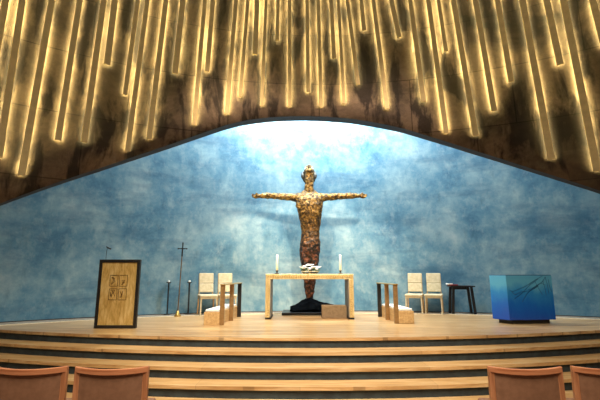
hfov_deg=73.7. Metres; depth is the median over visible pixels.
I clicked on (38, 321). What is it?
trim
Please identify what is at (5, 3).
light bar
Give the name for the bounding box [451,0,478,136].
light bar
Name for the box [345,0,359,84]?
light bar
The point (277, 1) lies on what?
light bar
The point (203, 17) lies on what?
light bar
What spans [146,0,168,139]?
light bar
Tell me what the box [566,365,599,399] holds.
chair
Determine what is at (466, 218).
wall
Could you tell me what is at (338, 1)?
light bar
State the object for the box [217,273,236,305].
upholstered chair
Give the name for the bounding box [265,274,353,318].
altar table
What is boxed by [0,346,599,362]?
stair riser
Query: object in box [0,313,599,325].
trim
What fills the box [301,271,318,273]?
glass bowl
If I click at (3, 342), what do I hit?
stair tread
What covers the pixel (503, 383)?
chair
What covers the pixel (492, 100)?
light bar
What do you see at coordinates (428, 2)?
light bar
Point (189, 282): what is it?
candle stand
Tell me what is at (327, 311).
storage box
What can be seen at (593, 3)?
light bar
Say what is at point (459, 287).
side table
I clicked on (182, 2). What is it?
light bar
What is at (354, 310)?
baseboard
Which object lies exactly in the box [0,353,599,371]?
stair tread
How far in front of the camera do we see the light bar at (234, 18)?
9.40 m
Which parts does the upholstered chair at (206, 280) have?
backrest, seat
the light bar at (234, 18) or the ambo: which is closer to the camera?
the ambo
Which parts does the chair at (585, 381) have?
leg, rail, panel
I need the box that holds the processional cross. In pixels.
[174,243,187,316]
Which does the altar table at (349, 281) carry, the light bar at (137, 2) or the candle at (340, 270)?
the candle at (340, 270)
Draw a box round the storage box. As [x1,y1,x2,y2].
[321,305,346,318]
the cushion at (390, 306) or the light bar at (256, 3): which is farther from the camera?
the light bar at (256, 3)
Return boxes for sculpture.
[252,165,366,314]
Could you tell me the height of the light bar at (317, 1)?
4.324 m
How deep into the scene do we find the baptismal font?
7.83 m
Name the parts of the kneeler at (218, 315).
post, post, post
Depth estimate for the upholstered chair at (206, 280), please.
9.82 m
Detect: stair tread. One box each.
[0,339,599,355]
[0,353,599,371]
[66,390,572,399]
[68,372,571,390]
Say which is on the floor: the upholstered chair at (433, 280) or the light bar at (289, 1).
the upholstered chair at (433, 280)
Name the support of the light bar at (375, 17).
attached to the ceiling
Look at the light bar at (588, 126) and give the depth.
7.87 m
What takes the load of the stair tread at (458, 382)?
on the stair riser at (478, 391)
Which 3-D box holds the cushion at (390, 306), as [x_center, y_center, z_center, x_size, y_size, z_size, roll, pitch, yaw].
[2.035,2.268,8.475,0.270,0.045,1.276,1,-10,-3]
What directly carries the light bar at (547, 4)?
attached to the ceiling
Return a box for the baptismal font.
[489,275,555,323]
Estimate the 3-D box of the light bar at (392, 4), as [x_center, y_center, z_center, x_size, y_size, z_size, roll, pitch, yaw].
[2.253,-5.138,9.980,0.101,2.578,0.486,10,-14,-43]
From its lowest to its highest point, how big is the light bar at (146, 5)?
5.698 m
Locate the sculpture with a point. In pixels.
(309, 203)
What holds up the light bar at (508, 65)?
attached to the ceiling
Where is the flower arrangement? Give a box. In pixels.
[300,264,320,273]
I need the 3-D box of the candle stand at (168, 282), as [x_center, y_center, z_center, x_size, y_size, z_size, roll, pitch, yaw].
[-3.173,2.336,9.615,0.170,0.803,0.170,0,-10,0]
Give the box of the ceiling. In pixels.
[0,0,599,205]
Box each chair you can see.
[0,365,71,399]
[72,366,155,399]
[197,273,217,315]
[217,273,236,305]
[405,273,424,313]
[424,273,443,314]
[478,366,565,399]
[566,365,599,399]
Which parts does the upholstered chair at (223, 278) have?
backrest, seat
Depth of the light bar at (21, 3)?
7.41 m
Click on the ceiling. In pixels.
(511, 135)
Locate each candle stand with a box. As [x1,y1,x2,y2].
[163,280,170,314]
[184,280,191,313]
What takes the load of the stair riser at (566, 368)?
on the stair tread at (458, 382)
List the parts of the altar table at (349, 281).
leg, panel, panel, leg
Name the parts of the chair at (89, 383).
leg, panel, rail, leg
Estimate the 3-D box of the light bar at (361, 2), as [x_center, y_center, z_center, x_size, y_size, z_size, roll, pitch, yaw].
[1.527,-5.256,10.126,0.105,2.286,0.319,4,-11,-21]
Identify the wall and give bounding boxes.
[0,121,599,321]
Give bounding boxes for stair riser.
[0,332,599,347]
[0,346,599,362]
[0,362,599,379]
[67,382,571,398]
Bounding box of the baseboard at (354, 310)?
[0,310,595,322]
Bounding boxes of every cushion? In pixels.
[206,304,236,311]
[382,304,411,310]
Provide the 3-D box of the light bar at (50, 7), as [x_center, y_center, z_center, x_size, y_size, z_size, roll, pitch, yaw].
[-5.051,-3.542,8.022,0.116,6.421,0.682,3,-11,-14]
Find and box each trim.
[0,311,599,324]
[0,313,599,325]
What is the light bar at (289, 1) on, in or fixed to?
attached to the ceiling
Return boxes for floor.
[0,313,599,340]
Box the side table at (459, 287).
[446,285,476,313]
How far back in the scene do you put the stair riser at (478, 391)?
5.08 m
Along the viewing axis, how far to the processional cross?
9.23 m
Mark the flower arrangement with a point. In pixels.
(307, 270)
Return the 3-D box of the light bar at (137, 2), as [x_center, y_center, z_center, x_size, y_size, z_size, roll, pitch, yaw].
[-3.676,-4.356,9.032,0.098,4.452,0.514,0,-10,0]
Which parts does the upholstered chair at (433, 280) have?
seat, backrest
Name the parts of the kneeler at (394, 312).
post, post, post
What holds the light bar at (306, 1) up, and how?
attached to the ceiling
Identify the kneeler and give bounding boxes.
[204,283,241,324]
[376,282,413,323]
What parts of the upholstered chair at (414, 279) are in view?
seat, backrest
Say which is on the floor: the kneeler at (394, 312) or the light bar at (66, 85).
the kneeler at (394, 312)
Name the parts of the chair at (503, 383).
leg, rail, panel, leg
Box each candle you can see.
[275,255,278,273]
[338,255,342,273]
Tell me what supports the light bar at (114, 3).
attached to the ceiling
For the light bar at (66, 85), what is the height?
5.653 m
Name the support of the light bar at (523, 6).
attached to the ceiling
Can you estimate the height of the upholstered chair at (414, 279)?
0.972 m
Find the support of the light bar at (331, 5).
attached to the ceiling
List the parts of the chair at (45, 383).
panel, rail, leg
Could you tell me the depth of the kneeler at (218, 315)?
7.85 m
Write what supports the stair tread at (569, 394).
on the stair riser
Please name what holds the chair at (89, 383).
on the floor
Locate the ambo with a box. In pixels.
[94,260,141,327]
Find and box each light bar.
[0,0,8,50]
[0,0,25,157]
[18,0,54,175]
[55,0,82,140]
[81,0,106,142]
[104,0,117,64]
[123,0,139,94]
[125,0,149,151]
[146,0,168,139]
[172,0,185,73]
[192,0,206,124]
[205,0,214,71]
[224,0,237,113]
[238,0,249,96]
[253,0,259,54]
[260,0,267,105]
[275,0,279,40]
[288,0,291,106]
[305,0,309,91]
[316,0,322,106]
[329,0,335,58]
[337,0,345,103]
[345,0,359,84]
[359,0,365,30]
[371,0,388,108]
[389,0,400,37]
[408,0,425,101]
[426,0,448,132]
[436,0,447,51]
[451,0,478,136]
[473,0,496,111]
[495,0,513,81]
[519,0,554,159]
[543,0,563,65]
[560,0,599,171]
[589,0,599,43]
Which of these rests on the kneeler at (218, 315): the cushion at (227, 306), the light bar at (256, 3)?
the cushion at (227, 306)
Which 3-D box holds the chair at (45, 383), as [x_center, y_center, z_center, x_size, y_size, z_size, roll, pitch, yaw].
[-2.459,1.981,3.766,0.660,0.874,0.543,1,-10,-3]
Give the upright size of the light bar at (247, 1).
4.148 m
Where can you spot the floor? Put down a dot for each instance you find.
(364, 326)
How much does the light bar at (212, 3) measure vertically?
3.586 m
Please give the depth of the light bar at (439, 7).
9.40 m
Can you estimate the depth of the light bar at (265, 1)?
9.59 m
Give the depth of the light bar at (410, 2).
9.39 m
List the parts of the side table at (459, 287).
leg, leg, leg, leg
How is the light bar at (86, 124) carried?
attached to the ceiling

